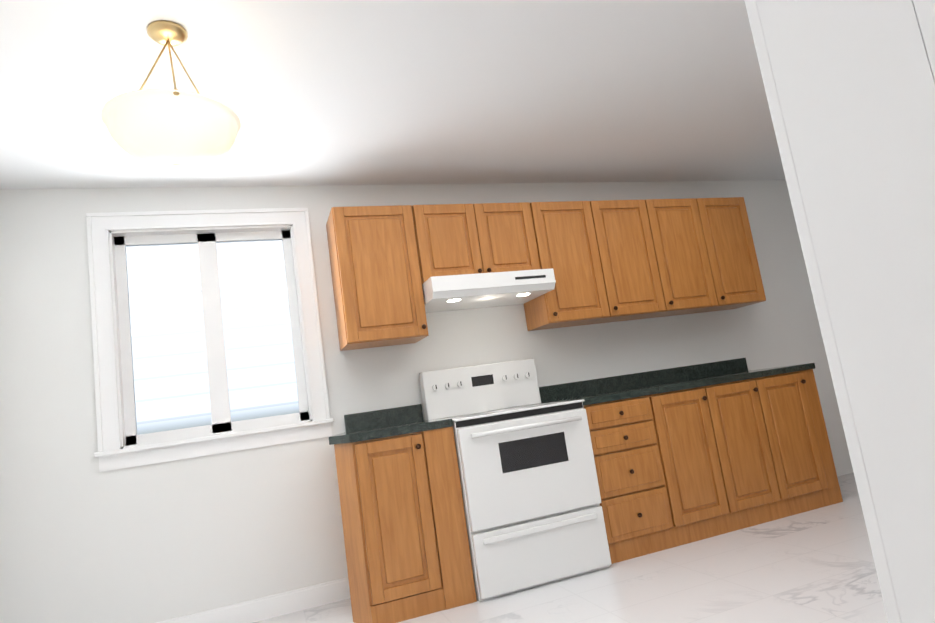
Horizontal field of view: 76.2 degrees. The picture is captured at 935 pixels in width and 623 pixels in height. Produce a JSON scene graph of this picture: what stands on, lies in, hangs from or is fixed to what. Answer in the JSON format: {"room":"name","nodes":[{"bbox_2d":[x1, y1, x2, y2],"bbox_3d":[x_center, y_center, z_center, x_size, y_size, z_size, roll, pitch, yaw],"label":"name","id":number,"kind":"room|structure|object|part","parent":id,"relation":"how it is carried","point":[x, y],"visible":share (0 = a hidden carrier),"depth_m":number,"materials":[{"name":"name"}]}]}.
{"room":"kitchen","nodes":[
{"label":"kitchen","id":0,"kind":"room"},
{"bbox_2d":[0,0,785,188],"bbox_3d":[2.114,-1.741,0.615,8.350,0.100,8.400,-5,-9,-20],"label":"ceiling","id":1,"kind":"structure","parent":0,"point":[351,92],"depth_m":2.76,"materials":[{"name":"white paint"}]},
{"bbox_2d":[101,20,240,169],"bbox_3d":[-1.041,-0.758,2.100,0.437,0.500,0.437,-5,-9,-20],"label":"pendant light fixture","id":2,"kind":"object","parent":1,"relation":"hanging from","point":[174,129],"visible":0.98,"depth_m":1.97,"materials":[{"name":"white glass"}]},
{"bbox_3d":[-1.016,-0.589,2.075,0.437,0.154,0.437,-5,-9,-20],"label":"lamp shade","id":3,"kind":"part","parent":2,"relation":"part of","materials":[{"name":"beige glass"}]},
{"bbox_2d":[0,180,853,622],"bbox_3d":[1.170,0.244,4.337,7.900,2.440,0.150,-5,-9,-20],"label":"wall","id":4,"kind":"structure","parent":0,"point":[84,538],"depth_m":3.26,"materials":[{"name":"white paint"}]},
{"bbox_2d":[86,208,333,471],"bbox_3d":[-1.459,0.106,3.426,1.210,1.390,0.190,-5,-9,-20],"label":"kitchen window","id":5,"kind":"structure","parent":4,"relation":"in","point":[212,329],"depth_m":3.42,"materials":[{"name":"white paint"}]},
{"bbox_2d":[156,577,349,622],"bbox_3d":[-1.389,1.618,3.084,1.660,0.110,0.014,-5,-9,-20],"label":"baseboard","id":6,"kind":"structure","parent":4,"relation":"attached to","point":[271,606],"depth_m":3.20,"materials":[{"name":"white paint"}]},
{"bbox_2d":[326,205,428,350],"bbox_3d":[-0.543,-0.203,3.546,0.468,0.790,0.370,-5,-9,-20],"label":"upper cabinet","id":7,"kind":"object","parent":4,"relation":"attached to","point":[376,281],"visible":1,"depth_m":3.41,"materials":[{"name":"brown wood"}]},
{"bbox_2d":[411,202,539,283],"bbox_3d":[0.021,-0.407,3.783,0.776,0.480,0.370,-5,-9,-20],"label":"upper cabinet","id":8,"kind":"object","parent":4,"relation":"attached to","point":[458,239],"visible":0.75,"depth_m":3.63,"materials":[{"name":"brown wood"}]},
{"bbox_2d":[422,268,555,312],"bbox_3d":[0.085,-0.121,3.677,0.770,0.124,0.502,-5,-9,-20],"label":"range hood","id":9,"kind":"object","parent":8,"relation":"attached to","point":[466,291],"visible":1,"depth_m":3.49,"materials":[{"name":"white metal"}]},
{"bbox_2d":[524,201,623,330],"bbox_3d":[0.639,-0.307,3.996,0.502,0.790,0.338,-5,-9,-20],"label":"upper cabinet","id":10,"kind":"object","parent":4,"relation":"attached to","point":[607,261],"depth_m":3.85,"materials":[{"name":"brown wood"}]},
{"bbox_2d":[600,199,679,322],"bbox_3d":[1.022,-0.342,4.136,0.564,0.790,0.338,-5,-9,-20],"label":"upper cabinet","id":11,"kind":"object","parent":4,"relation":"attached to","point":[635,235],"depth_m":4.01,"materials":[{"name":"brown wood"}]},
{"bbox_2d":[539,358,746,401],"bbox_3d":[1.287,0.478,4.238,1.788,0.100,0.020,-5,-9,-20],"label":"backsplash","id":12,"kind":"structure","parent":4,"relation":"attached to","point":[650,378],"depth_m":4.19,"materials":[{"name":"green stone"}]},
{"bbox_2d":[652,198,727,317],"bbox_3d":[1.433,-0.379,4.287,0.564,0.790,0.338,-5,-9,-20],"label":"upper cabinet","id":13,"kind":"object","parent":4,"relation":"attached to","point":[689,239],"depth_m":4.16,"materials":[{"name":"brown wood"}]},
{"bbox_2d":[708,197,765,310],"bbox_3d":[1.820,-0.414,4.428,0.510,0.790,0.338,-5,-9,-20],"label":"upper cabinet","id":14,"kind":"object","parent":4,"relation":"attached to","point":[735,246],"depth_m":4.30,"materials":[{"name":"brown wood"}]},
{"bbox_2d":[253,473,887,622],"bbox_3d":[2.659,0.741,0.393,7.900,0.100,8.250,-5,-9,-20],"label":"floor","id":15,"kind":"structure","parent":0,"point":[815,566],"depth_m":2.82,"materials":[{"name":"tile"}]},
{"bbox_2d":[329,404,476,622],"bbox_3d":[-0.405,1.034,3.209,0.617,1.010,0.630,-5,-9,-20],"label":"base cabinet","id":16,"kind":"object","parent":15,"relation":"on","point":[407,550],"visible":0.98,"depth_m":2.96,"materials":[{"name":"brown wood"}]},
{"bbox_2d":[419,358,611,601],"bbox_3d":[0.246,0.876,3.430,0.768,1.200,0.671,-5,-9,-20],"label":"stove","id":17,"kind":"object","parent":15,"relation":"on","point":[533,510],"visible":0.98,"depth_m":3.15,"materials":[{"name":"white metal"}]},
{"bbox_2d":[583,390,690,563],"bbox_3d":[0.864,0.992,3.675,0.523,0.870,0.602,-5,-9,-20],"label":"base cabinet","id":18,"kind":"object","parent":15,"relation":"on","point":[644,512],"depth_m":3.40,"materials":[{"name":"brown wood"}]},
{"bbox_2d":[541,363,814,402],"bbox_3d":[1.391,0.492,3.957,1.788,0.040,0.604,-5,-9,-20],"label":"countertop","id":19,"kind":"structure","parent":18,"relation":"on","point":[738,373],"depth_m":3.74,"materials":[{"name":"green stone"}]},
{"bbox_2d":[663,382,746,542],"bbox_3d":[1.267,0.955,3.822,0.471,0.870,0.602,-5,-9,-20],"label":"base cabinet","id":20,"kind":"object","parent":15,"relation":"on","point":[683,455],"depth_m":3.57,"materials":[{"name":"brown wood"}]},
{"bbox_2d":[719,374,794,526],"bbox_3d":[1.618,0.923,3.951,0.531,0.870,0.602,-5,-9,-20],"label":"base cabinet","id":21,"kind":"object","parent":15,"relation":"on","point":[765,494],"depth_m":3.71,"materials":[{"name":"brown wood"}]},
{"bbox_2d":[767,366,842,513],"bbox_3d":[2.020,0.887,4.098,0.581,0.870,0.602,-5,-9,-20],"label":"base cabinet","id":22,"kind":"object","parent":15,"relation":"on","point":[811,470],"depth_m":3.85,"materials":[{"name":"brown wood"}]},
{"bbox_3d":[2.027,-0.345,1.196,8.350,2.440,0.150,-5,-9,-20],"label":"wall","id":23,"kind":"structure","parent":0,"visible":0},
{"bbox_2d":[744,0,934,622],"bbox_3d":[-0.106,0.016,0.382,1.240,2.100,0.192,-5,-9,-20],"label":"trim","id":24,"kind":"structure","parent":23,"relation":"attached to","point":[849,85],"depth_m":0.59,"materials":[{"name":"white paint"}]}
]}

